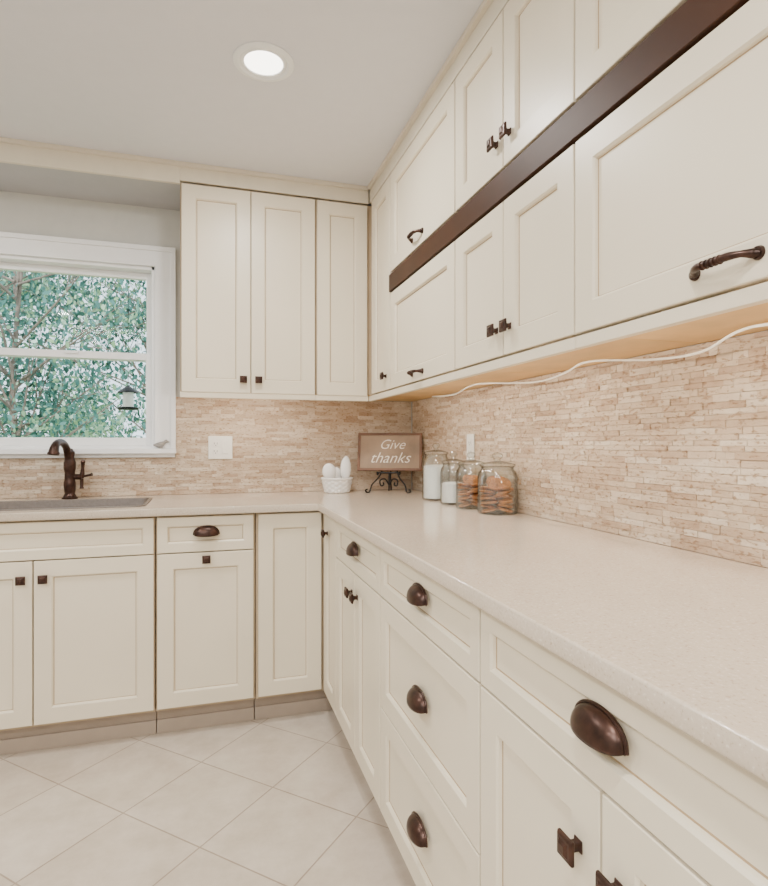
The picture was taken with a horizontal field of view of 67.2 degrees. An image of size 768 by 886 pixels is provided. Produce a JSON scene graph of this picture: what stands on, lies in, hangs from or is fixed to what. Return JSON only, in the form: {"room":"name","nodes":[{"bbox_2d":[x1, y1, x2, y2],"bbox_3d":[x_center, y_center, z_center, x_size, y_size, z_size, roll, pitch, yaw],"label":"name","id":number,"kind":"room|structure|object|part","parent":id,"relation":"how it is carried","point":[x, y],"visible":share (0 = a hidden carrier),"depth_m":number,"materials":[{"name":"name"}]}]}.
{"room":"kitchen","nodes":[
{"label":"kitchen","id":0,"kind":"room"},
{"bbox_2d":[0,191,412,498],"bbox_3d":[-1.434,-0.036,2.803,3.300,2.410,0.120,0,0,-17],"label":"wall","id":1,"kind":"structure","parent":0,"point":[22,213],"depth_m":2.76,"materials":[{"name":"paint"}]},
{"bbox_2d":[0,254,154,448],"bbox_3d":[-1.493,-0.416,2.774,0.750,0.900,0.100,0,0,-17],"label":"window","id":2,"kind":"structure","parent":1,"relation":"in","point":[4,441],"depth_m":2.79,"materials":[{"name":"paint"}]},
{"bbox_2d":[64,350,78,353],"bbox_3d":[-1.484,-0.432,2.746,0.060,0.012,0.010,0,0,-17],"label":"sash lock","id":3,"kind":"object","parent":2,"relation":"attached to","point":[65,351],"visible":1,"depth_m":2.74,"materials":[{"name":"paint"}]},
{"bbox_3d":[-1.500,-0.626,2.798,0.710,0.440,0.030,0,0,-17],"label":"sash","id":4,"kind":"part","parent":2,"relation":"part of","materials":[{"name":"clear glass"}]},
{"bbox_2d":[0,232,175,457],"bbox_3d":[-1.475,-0.445,2.715,0.940,1.029,0.065,0,0,-17],"label":"window frame","id":5,"kind":"structure","parent":1,"relation":"attached to","point":[163,259],"depth_m":2.81,"materials":[{"name":"paint"}]},
{"bbox_2d":[153,440,168,447],"bbox_3d":[-1.086,0.004,2.818,0.076,0.043,0.026,0,0,-17],"label":"bird figurine","id":6,"kind":"object","parent":5,"relation":"on","point":[159,444],"visible":1,"depth_m":2.81,"materials":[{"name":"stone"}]},
{"bbox_2d":[117,280,138,409],"bbox_3d":[-1.364,-0.658,3.052,0.110,0.954,0.315,0,0,-17],"label":"bird feeder","id":7,"kind":"object","parent":1,"relation":"attached to","point":[128,392],"visible":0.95,"depth_m":3.13,"materials":[{"name":"metal"}]},
{"bbox_2d":[0,397,410,498],"bbox_3d":[-1.419,0.013,2.738,3.284,0.484,0.012,0,0,-17],"label":"backsplash","id":8,"kind":"structure","parent":1,"relation":"attached to","point":[278,445],"depth_m":2.95,"materials":[{"name":"stone"}]},
{"bbox_2d":[208,436,231,458],"bbox_3d":[-0.823,0.023,2.909,0.117,0.115,0.010,0,0,-17],"label":"electrical outlet","id":9,"kind":"object","parent":8,"relation":"attached to","point":[219,447],"visible":1,"depth_m":2.91,"materials":[{"name":"plastic"}]},
{"bbox_2d":[212,441,218,453],"bbox_3d":[-0.845,0.023,2.901,0.033,0.067,0.002,0,0,-17],"label":"receptacle","id":10,"kind":"object","parent":9,"relation":"attached to","point":[215,444],"depth_m":2.90,"materials":[{"name":"plastic"}]},
{"bbox_2d":[180,182,315,399],"bbox_3d":[-0.656,-0.682,2.788,0.606,0.958,0.360,0,0,-17],"label":"upper cabinet","id":11,"kind":"object","parent":1,"relation":"attached to","point":[247,258],"visible":1,"depth_m":2.64,"materials":[{"name":"paint"}]},
{"bbox_3d":[-0.756,-0.689,2.609,0.297,0.923,0.020,0,0,-17],"label":"door","id":12,"kind":"part","parent":11,"relation":"part of","materials":[{"name":"paint"}]},
{"bbox_3d":[-0.637,-0.288,2.620,0.032,0.032,0.028,0,0,-17],"label":"knob","id":13,"kind":"part","parent":11,"relation":"part of","materials":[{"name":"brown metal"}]},
{"bbox_3d":[-0.616,-0.215,2.656,0.606,0.025,0.019,0,0,-17],"label":"light rail","id":14,"kind":"part","parent":11,"relation":"part of","materials":[{"name":"paint"}]},
{"bbox_3d":[-0.572,-0.288,2.640,0.032,0.032,0.028,0,0,-17],"label":"knob","id":15,"kind":"part","parent":11,"relation":"part of","materials":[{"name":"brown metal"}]},
{"bbox_3d":[-0.469,-0.689,2.697,0.293,0.923,0.020,0,0,-17],"label":"door","id":16,"kind":"part","parent":11,"relation":"part of","materials":[{"name":"paint"}]},
{"bbox_2d":[315,199,432,401],"bbox_3d":[-0.081,-0.682,2.979,0.604,0.958,0.332,0,0,-17],"label":"upper cabinet","id":17,"kind":"object","parent":1,"relation":"attached to","point":[343,231],"visible":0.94,"depth_m":2.78,"materials":[{"name":"paint"}]},
{"bbox_3d":[-0.202,-0.215,2.782,0.256,0.025,0.019,0,0,-17],"label":"light rail","id":18,"kind":"part","parent":17,"relation":"part of","materials":[{"name":"paint"}]},
{"bbox_3d":[-0.201,-0.689,2.779,0.245,0.923,0.020,0,0,-17],"label":"door","id":19,"kind":"part","parent":17,"relation":"part of","materials":[{"name":"paint"}]},
{"bbox_3d":[-0.084,-0.233,2.991,0.604,0.004,0.308,0,0,-17],"label":"underside panel","id":20,"kind":"part","parent":17,"relation":"part of","materials":[{"name":"brown wood"}]},
{"bbox_2d":[0,710,415,885],"bbox_3d":[-0.590,1.219,0.049,3.540,0.100,5.880,0,0,-17],"label":"floor","id":21,"kind":"structure","parent":0,"point":[284,800],"depth_m":1.84,"materials":[{"name":"tile"}]},
{"bbox_2d":[0,516,156,754],"bbox_3d":[-1.385,0.728,2.418,0.842,0.882,0.640,0,0,-17],"label":"base cabinet","id":22,"kind":"object","parent":21,"relation":"on","point":[78,596],"visible":0.97,"depth_m":2.19,"materials":[{"name":"paint"}]},
{"bbox_3d":[-1.504,0.743,2.087,0.416,0.608,0.020,0,0,-17],"label":"door","id":23,"kind":"part","parent":22,"relation":"part of","materials":[{"name":"paint"}]},
{"bbox_3d":[-1.330,0.504,2.115,0.032,0.032,0.028,0,0,-17],"label":"knob","id":24,"kind":"part","parent":22,"relation":"part of","materials":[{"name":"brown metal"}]},
{"bbox_3d":[-1.261,0.504,2.136,0.032,0.032,0.028,0,0,-17],"label":"knob","id":25,"kind":"part","parent":22,"relation":"part of","materials":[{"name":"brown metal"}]},
{"bbox_3d":[-1.303,0.364,2.148,0.835,0.140,0.020,0,0,-17],"label":"drawer","id":26,"kind":"part","parent":22,"relation":"part of","materials":[{"name":"paint"}]},
{"bbox_3d":[-1.102,0.743,2.210,0.414,0.608,0.020,0,0,-17],"label":"door","id":27,"kind":"part","parent":22,"relation":"part of","materials":[{"name":"paint"}]},
{"bbox_2d":[156,513,254,733],"bbox_3d":[-0.797,0.728,2.599,0.382,0.882,0.640,0,0,-17],"label":"base cabinet","id":28,"kind":"object","parent":21,"relation":"on","point":[205,564],"visible":1,"depth_m":2.33,"materials":[{"name":"paint"}]},
{"bbox_3d":[-0.715,0.364,2.329,0.369,0.140,0.020,0,0,-17],"label":"drawer","id":29,"kind":"part","parent":28,"relation":"part of","materials":[{"name":"paint"}]},
{"bbox_3d":[-0.708,0.464,2.306,0.032,0.032,0.028,0,0,-17],"label":"knob","id":30,"kind":"part","parent":28,"relation":"part of","materials":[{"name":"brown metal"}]},
{"bbox_3d":[-0.708,0.353,2.306,0.096,0.040,0.026,0,0,-17],"label":"cup pull","id":31,"kind":"part","parent":28,"relation":"part of","materials":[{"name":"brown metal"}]},
{"bbox_2d":[254,511,332,719],"bbox_3d":[-0.183,0.728,2.801,0.905,0.882,0.612,0,0,-17],"label":"base cabinet","id":32,"kind":"object","parent":21,"relation":"on","point":[289,546],"visible":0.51,"depth_m":2.43,"materials":[{"name":"paint"}]},
{"bbox_2d":[0,489,767,782],"bbox_3d":[-0.908,0.270,1.089,3.297,0.030,3.462,0,0,-17],"label":"countertop","id":33,"kind":"structure","parent":32,"relation":"on","point":[681,634],"depth_m":1.01,"materials":[{"name":"beige stone"}]},
{"bbox_2d":[47,439,92,498],"bbox_3d":[-1.430,0.118,2.581,0.123,0.273,0.219,0,0,19],"label":"kitchen faucet","id":34,"kind":"object","parent":33,"relation":"on","point":[69,464],"visible":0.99,"depth_m":2.62,"materials":[{"name":"brown metal"}]},
{"bbox_3d":[-1.433,0.054,2.563,0.049,0.146,0.198,0,0,-7],"label":"spout","id":35,"kind":"part","parent":34,"relation":"part of","materials":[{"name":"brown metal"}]},
{"bbox_3d":[-1.382,0.142,2.657,0.083,0.133,0.032,0,0,-10],"label":"lever handle","id":36,"kind":"part","parent":34,"relation":"part of","materials":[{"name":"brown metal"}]},
{"bbox_2d":[0,497,152,510],"bbox_3d":[-1.375,0.360,2.387,0.758,0.218,0.380,0,0,-17],"label":"sink","id":37,"kind":"object","parent":33,"relation":"in","point":[108,502],"visible":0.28,"depth_m":2.55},
{"bbox_2d":[321,456,352,492],"bbox_3d":[-0.242,0.161,2.975,0.168,0.187,0.168,0,0,-17],"label":"utensil basket","id":38,"kind":"object","parent":33,"relation":"on","point":[335,480],"visible":1,"depth_m":2.93,"materials":[{"name":"white ceramic"}]},
{"bbox_2d":[357,433,421,492],"bbox_3d":[0.029,0.102,3.012,0.336,0.309,0.153,0,0,7],"label":"sign","id":39,"kind":"object","parent":33,"relation":"on","point":[381,452],"visible":0.99,"depth_m":3.01,"materials":[{"name":"brown wood"}]},
{"bbox_3d":[0.030,0.046,3.018,0.336,0.198,0.057,0,0,7],"label":"frame","id":40,"kind":"part","parent":39,"relation":"part of","materials":[{"name":"brown wood"}]},
{"bbox_2d":[422,450,449,498],"bbox_3d":[0.234,0.127,2.599,0.124,0.255,0.124,0,0,-17],"label":"glass canister","id":41,"kind":"object","parent":33,"relation":"on","point":[434,476],"visible":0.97,"depth_m":2.55,"materials":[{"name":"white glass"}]},
{"bbox_2d":[441,452,465,502],"bbox_3d":[0.290,0.144,2.416,0.110,0.220,0.110,0,0,-17],"label":"glass canister","id":42,"kind":"object","parent":33,"relation":"on","point":[450,493],"visible":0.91,"depth_m":2.37,"materials":[{"name":"white glass"}]},
{"bbox_2d":[457,460,484,506],"bbox_3d":[0.342,0.144,2.265,0.120,0.220,0.120,0,0,-17],"label":"cookie jar","id":43,"kind":"object","parent":33,"relation":"on","point":[469,487],"visible":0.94,"depth_m":2.25,"materials":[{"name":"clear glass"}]},
{"bbox_3d":[0.342,0.059,2.265,0.108,0.050,0.108,0,0,-17],"label":"lid","id":44,"kind":"part","parent":43,"relation":"part of","materials":[{"name":"clear glass"}]},
{"bbox_2d":[477,461,516,513],"bbox_3d":[0.412,0.144,2.098,0.144,0.220,0.144,0,0,-17],"label":"cookie jar","id":45,"kind":"object","parent":33,"relation":"on","point":[502,485],"visible":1,"depth_m":2.07,"materials":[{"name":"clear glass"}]},
{"bbox_3d":[0.412,0.059,2.098,0.130,0.050,0.130,0,0,-17],"label":"lid","id":46,"kind":"part","parent":45,"relation":"part of","materials":[{"name":"clear glass"}]},
{"bbox_2d":[321,514,337,714],"bbox_3d":[0.064,0.728,2.423,0.654,0.882,0.253,0,0,-17],"label":"base cabinet","id":47,"kind":"object","parent":21,"relation":"on","point":[329,532],"visible":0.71,"depth_m":2.36,"materials":[{"name":"paint"}]},
{"bbox_3d":[-0.244,0.369,2.362,0.028,0.032,0.032,0,0,-17],"label":"knob","id":48,"kind":"part","parent":47,"relation":"part of","materials":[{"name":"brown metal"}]},
{"bbox_2d":[336,522,381,807],"bbox_3d":[0.188,0.728,2.019,0.654,0.882,0.587,0,0,-17],"label":"base cabinet","id":49,"kind":"object","parent":21,"relation":"on","point":[358,596],"visible":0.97,"depth_m":1.88,"materials":[{"name":"paint"}]},
{"bbox_3d":[-0.132,0.743,2.075,0.020,0.608,0.288,0,0,-17],"label":"door","id":50,"kind":"part","parent":49,"relation":"part of","materials":[{"name":"paint"}]},
{"bbox_3d":[-0.122,0.507,1.962,0.028,0.032,0.032,0,0,-17],"label":"knob","id":51,"kind":"part","parent":49,"relation":"part of","materials":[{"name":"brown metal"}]},
{"bbox_3d":[-0.112,0.353,1.928,0.026,0.040,0.096,0,0,-17],"label":"cup pull","id":52,"kind":"part","parent":49,"relation":"part of","materials":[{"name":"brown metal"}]},
{"bbox_3d":[-0.101,0.507,1.893,0.028,0.032,0.032,0,0,-17],"label":"knob","id":53,"kind":"part","parent":49,"relation":"part of","materials":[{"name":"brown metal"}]},
{"bbox_3d":[-0.088,0.364,1.934,0.020,0.140,0.582,0,0,-17],"label":"drawer","id":54,"kind":"part","parent":49,"relation":"part of","materials":[{"name":"paint"}]},
{"bbox_3d":[-0.045,0.743,1.794,0.020,0.608,0.289,0,0,-17],"label":"door","id":55,"kind":"part","parent":49,"relation":"part of","materials":[{"name":"paint"}]},
{"bbox_2d":[380,548,483,885],"bbox_3d":[0.367,0.728,1.436,0.653,0.882,0.629,0,0,-17],"label":"base cabinet","id":56,"kind":"object","parent":21,"relation":"on","point":[430,635],"visible":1,"depth_m":1.30,"materials":[{"name":"paint"}]},
{"bbox_3d":[0.070,0.890,1.337,0.026,0.040,0.096,0,0,-17],"label":"cup pull","id":57,"kind":"part","parent":56,"relation":"part of","materials":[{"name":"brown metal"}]},
{"bbox_3d":[0.070,0.590,1.337,0.026,0.040,0.096,0,0,-17],"label":"cup pull","id":58,"kind":"part","parent":56,"relation":"part of","materials":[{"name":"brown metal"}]},
{"bbox_3d":[0.070,0.349,1.337,0.026,0.040,0.096,0,0,-17],"label":"cup pull","id":59,"kind":"part","parent":56,"relation":"part of","materials":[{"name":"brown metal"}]},
{"bbox_3d":[0.090,0.899,1.351,0.020,0.295,0.624,0,0,-17],"label":"drawer","id":60,"kind":"part","parent":56,"relation":"part of","materials":[{"name":"paint"}]},
{"bbox_3d":[0.090,0.364,1.351,0.020,0.140,0.624,0,0,-17],"label":"drawer","id":61,"kind":"part","parent":56,"relation":"part of","materials":[{"name":"paint"}]},
{"bbox_2d":[481,609,767,885],"bbox_3d":[0.557,0.728,0.814,0.654,0.882,0.667,0,0,-17],"label":"base cabinet","id":62,"kind":"object","parent":21,"relation":"on","point":[582,784],"visible":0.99,"depth_m":0.73,"materials":[{"name":"paint"}]},
{"bbox_3d":[0.232,0.743,0.888,0.020,0.608,0.330,0,0,-17],"label":"door","id":63,"kind":"part","parent":62,"relation":"part of","materials":[{"name":"paint"}]},
{"bbox_3d":[0.245,0.533,0.763,0.028,0.032,0.032,0,0,-17],"label":"knob","id":64,"kind":"part","parent":62,"relation":"part of","materials":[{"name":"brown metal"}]},
{"bbox_3d":[0.258,0.351,0.720,0.026,0.040,0.096,0,0,-17],"label":"cup pull","id":65,"kind":"part","parent":62,"relation":"part of","materials":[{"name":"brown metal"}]},
{"bbox_3d":[0.269,0.533,0.687,0.028,0.032,0.032,0,0,-17],"label":"knob","id":66,"kind":"part","parent":62,"relation":"part of","materials":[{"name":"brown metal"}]},
{"bbox_3d":[0.330,0.743,0.570,0.020,0.608,0.327,0,0,-17],"label":"door","id":67,"kind":"part","parent":62,"relation":"part of","materials":[{"name":"paint"}]},
{"bbox_2d":[0,0,482,205],"bbox_3d":[-0.590,-1.291,0.049,3.540,0.100,5.880,0,0,-17],"label":"ceiling","id":68,"kind":"structure","parent":0,"point":[161,79],"depth_m":1.95,"materials":[{"name":"paint"}]},
{"bbox_2d":[0,162,179,210],"bbox_3d":[-1.951,-1.197,2.418,2.085,0.088,0.314,0,0,-17],"label":"ceiling soffit","id":69,"kind":"structure","parent":68,"relation":"attached to","point":[16,178],"depth_m":2.61,"materials":[{"name":"beige paint"}]},
{"bbox_2d":[0,137,368,204],"bbox_3d":[-1.486,-1.195,2.379,2.952,0.092,0.032,0,0,-17],"label":"crown molding","id":70,"kind":"structure","parent":68,"relation":"attached to","point":[12,151],"depth_m":2.53,"materials":[{"name":"paint"}]},
{"bbox_2d":[233,41,293,81],"bbox_3d":[-0.392,-1.236,1.883,0.196,0.009,0.196,0,0,-17],"label":"recessed light","id":71,"kind":"object","parent":68,"relation":"in","point":[267,59],"depth_m":1.87,"materials":[{"name":"white plastic"}]},
{"bbox_2d":[413,330,767,526],"bbox_3d":[1.027,-0.036,0.608,0.120,2.410,5.760,0,0,-17],"label":"wall","id":72,"kind":"structure","parent":0,"point":[766,330],"depth_m":1.51,"materials":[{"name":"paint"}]},
{"bbox_2d":[369,176,462,401],"bbox_3d":[0.125,-0.682,2.702,0.374,0.958,0.354,0,0,-17],"label":"upper cabinet","id":73,"kind":"object","parent":72,"relation":"attached to","point":[381,389],"visible":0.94,"depth_m":2.64,"materials":[{"name":"paint"}]},
{"bbox_3d":[-0.014,-0.215,2.659,0.019,0.025,0.354,0,0,-17],"label":"light rail","id":74,"kind":"part","parent":73,"relation":"part of","materials":[{"name":"paint"}]},
{"bbox_3d":[-0.008,-0.694,2.629,0.020,0.920,0.283,0,0,-17],"label":"door","id":75,"kind":"part","parent":73,"relation":"part of","materials":[{"name":"paint"}]},
{"bbox_3d":[-0.005,-0.294,2.535,0.028,0.032,0.032,0,0,-17],"label":"knob","id":76,"kind":"part","parent":73,"relation":"part of","materials":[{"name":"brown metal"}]},
{"bbox_3d":[0.150,-0.233,2.710,0.322,0.004,0.353,0,0,-17],"label":"underside panel","id":77,"kind":"part","parent":73,"relation":"part of","materials":[{"name":"brown wood"}]},
{"bbox_2d":[367,0,508,203],"bbox_3d":[0.538,-1.202,1.371,0.352,0.078,3.107,0,0,-17],"label":"crown molding","id":78,"kind":"structure","parent":72,"relation":"attached to","point":[488,11],"depth_m":1.94,"materials":[{"name":"paint"}]},
{"bbox_2d":[390,81,546,395],"bbox_3d":[0.274,-0.682,2.205,0.381,0.958,0.680,0,0,-17],"label":"upper cabinet","id":79,"kind":"object","parent":72,"relation":"attached to","point":[422,183],"visible":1,"depth_m":2.10,"materials":[{"name":"paint"}]},
{"bbox_3d":[0.109,-0.775,2.156,0.037,0.021,0.133,0,0,-17],"label":"bow handle","id":80,"kind":"part","parent":79,"relation":"part of","materials":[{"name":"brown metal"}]},
{"bbox_3d":[0.109,-0.263,2.156,0.037,0.021,0.133,0,0,-17],"label":"bow handle","id":81,"kind":"part","parent":79,"relation":"part of","materials":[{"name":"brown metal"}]},
{"bbox_3d":[0.135,-0.944,2.162,0.020,0.420,0.671,0,0,-17],"label":"door","id":82,"kind":"part","parent":79,"relation":"part of","materials":[{"name":"paint"}]},
{"bbox_3d":[0.135,-0.438,2.162,0.020,0.409,0.671,0,0,-17],"label":"door","id":83,"kind":"part","parent":79,"relation":"part of","materials":[{"name":"paint"}]},
{"bbox_3d":[0.138,-0.215,2.163,0.019,0.025,0.680,0,0,-17],"label":"light rail","id":84,"kind":"part","parent":79,"relation":"part of","materials":[{"name":"paint"}]},
{"bbox_3d":[0.302,-0.233,2.213,0.322,0.004,0.679,0,0,-17],"label":"underside panel","id":85,"kind":"part","parent":79,"relation":"part of","materials":[{"name":"brown wood"}]},
{"bbox_2d":[455,0,701,378],"bbox_3d":[0.468,-0.682,1.583,0.374,0.958,0.621,0,0,-17],"label":"upper cabinet","id":86,"kind":"object","parent":72,"relation":"attached to","point":[515,267],"visible":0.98,"depth_m":1.48,"materials":[{"name":"paint"}]},
{"bbox_3d":[0.280,-0.944,1.688,0.020,0.420,0.306,0,0,-17],"label":"door","id":87,"kind":"part","parent":86,"relation":"part of","materials":[{"name":"paint"}]},
{"bbox_3d":[0.280,-0.438,1.688,0.020,0.409,0.306,0,0,-17],"label":"door","id":88,"kind":"part","parent":86,"relation":"part of","materials":[{"name":"paint"}]},
{"bbox_3d":[0.293,-0.808,1.564,0.028,0.032,0.032,0,0,-17],"label":"knob","id":89,"kind":"part","parent":86,"relation":"part of","materials":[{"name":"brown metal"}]},
{"bbox_3d":[0.293,-0.304,1.564,0.028,0.032,0.032,0,0,-17],"label":"knob","id":90,"kind":"part","parent":86,"relation":"part of","materials":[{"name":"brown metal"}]},
{"bbox_3d":[0.313,-0.808,1.497,0.028,0.032,0.032,0,0,-17],"label":"knob","id":91,"kind":"part","parent":86,"relation":"part of","materials":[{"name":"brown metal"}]},
{"bbox_3d":[0.313,-0.304,1.497,0.028,0.032,0.032,0,0,-17],"label":"knob","id":92,"kind":"part","parent":86,"relation":"part of","materials":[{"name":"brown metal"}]},
{"bbox_3d":[0.329,-0.215,1.540,0.019,0.025,0.621,0,0,-17],"label":"light rail","id":93,"kind":"part","parent":86,"relation":"part of","materials":[{"name":"paint"}]},
{"bbox_3d":[0.371,-0.944,1.391,0.020,0.420,0.305,0,0,-17],"label":"door","id":94,"kind":"part","parent":86,"relation":"part of","materials":[{"name":"paint"}]},
{"bbox_3d":[0.371,-0.438,1.391,0.020,0.409,0.305,0,0,-17],"label":"door","id":95,"kind":"part","parent":86,"relation":"part of","materials":[{"name":"paint"}]},
{"bbox_3d":[0.493,-0.233,1.591,0.322,0.004,0.620,0,0,-17],"label":"underside panel","id":96,"kind":"part","parent":86,"relation":"part of","materials":[{"name":"brown wood"}]},
{"bbox_2d":[412,331,767,567],"bbox_3d":[0.661,0.013,1.576,0.012,0.484,3.427,0,0,-17],"label":"backsplash","id":97,"kind":"structure","parent":72,"relation":"attached to","point":[670,452],"depth_m":1.53,"materials":[{"name":"stone"}]},
{"bbox_2d":[467,434,473,460],"bbox_3d":[0.371,0.019,2.488,0.008,0.115,0.070,0,0,-17],"label":"electrical outlet","id":98,"kind":"object","parent":97,"relation":"attached to","point":[470,437],"visible":1,"depth_m":2.48,"materials":[{"name":"plastic"}]},
{"bbox_2d":[468,440,471,454],"bbox_3d":[0.369,0.019,2.487,0.002,0.067,0.033,0,0,-17],"label":"receptacle","id":99,"kind":"object","parent":98,"relation":"attached to","point":[469,441],"depth_m":2.48,"materials":[{"name":"plastic"}]},
{"bbox_2d":[575,0,767,348],"bbox_3d":[0.667,-0.682,0.920,0.381,0.958,0.760,0,0,-17],"label":"upper cabinet","id":100,"kind":"object","parent":72,"relation":"attached to","point":[671,186],"visible":1,"depth_m":1.00,"materials":[{"name":"paint"}]},
{"bbox_2d":[389,0,749,291],"bbox_3d":[0.438,-0.687,1.167,0.022,0.072,2.775,0,0,-17],"label":"trim strip","id":101,"kind":"object","parent":100,"relation":"attached to","point":[694,20],"visible":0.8,"depth_m":1.18,"materials":[{"name":"brown wood"}]},
{"bbox_2d":[432,323,767,396],"bbox_3d":[0.560,-0.211,1.636,0.076,0.033,2.401,0,0,-17],"label":"cable","id":102,"kind":"object","parent":100,"relation":"attached to","point":[762,324],"visible":1,"depth_m":1.45,"materials":[{"name":"plastic"}]},
{"bbox_3d":[0.528,-0.944,0.877,0.020,0.420,0.755,0,0,-17],"label":"door","id":103,"kind":"part","parent":100,"relation":"part of","materials":[{"name":"paint"}]},
{"bbox_3d":[0.532,-0.215,0.878,0.019,0.025,0.760,0,0,-17],"label":"light rail","id":104,"kind":"part","parent":100,"relation":"part of","materials":[{"name":"paint"}]},
{"bbox_3d":[0.696,-0.233,0.928,0.322,0.004,0.759,0,0,-17],"label":"underside panel","id":105,"kind":"part","parent":100,"relation":"part of","materials":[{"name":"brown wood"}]},
{"bbox_3d":[0.502,-0.271,0.872,0.037,0.021,0.133,0,0,-17],"label":"bow handle","id":106,"kind":"part","parent":100,"relation":"part of","materials":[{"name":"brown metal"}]},
{"label":"outside","id":107,"kind":"structure","parent":0,"visible":0},
{"bbox_3d":[-6.326,1.719,20.653,50.000,0.100,36.800,0,0,-17],"label":"lawn","id":108,"kind":"structure","parent":107,"visible":0},
{"bbox_2d":[0,271,132,437],"bbox_3d":[-6.110,-1.113,7.193,5.750,5.584,3.768,0,0,-25],"label":"tree","id":109,"kind":"object","parent":108,"relation":"on","point":[2,282],"visible":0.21,"depth_m":7.65,"materials":[{"name":"green plant"}]},
{"bbox_2d":[0,270,142,435],"bbox_3d":[-7.901,-1.573,10.475,6.460,6.504,3.794,0,0,-17],"label":"tree","id":110,"kind":"object","parent":108,"relation":"on","point":[3,271],"visible":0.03,"depth_m":10.62,"materials":[{"name":"green plant"}]},
{"bbox_2d":[0,270,146,437],"bbox_3d":[-3.195,-0.490,5.483,5.507,4.330,3.249,0,0,-17],"label":"tree","id":111,"kind":"object","parent":108,"relation":"on","point":[17,281],"visible":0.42,"depth_m":5.48,"materials":[{"name":"green plant"}]},
{"bbox_2d":[0,271,146,437],"bbox_3d":[-3.070,-0.925,7.746,5.234,5.209,3.718,0,0,-12],"label":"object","id":112,"kind":"object","parent":108,"relation":"on","point":[116,286],"visible":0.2,"depth_m":7.22,"materials":[{"name":"green plant"}]},
{"bbox_2d":[39,387,124,437],"bbox_3d":[-7.553,0.095,14.418,12.148,3.115,1.164,0,0,-17],"label":"hedge","id":113,"kind":"object","parent":108,"relation":"on","point":[95,391],"visible":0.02,"depth_m":14.53,"materials":[{"name":"green plant"}]},
{"bbox_2d":[127,284,145,421],"bbox_3d":[-1.837,-0.974,9.783,5.428,5.307,3.917,0,0,-17],"label":"tree","id":114,"kind":"object","parent":108,"relation":"on","point":[144,366],"visible":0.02,"depth_m":9.35,"materials":[{"name":"green plant"}]}
]}

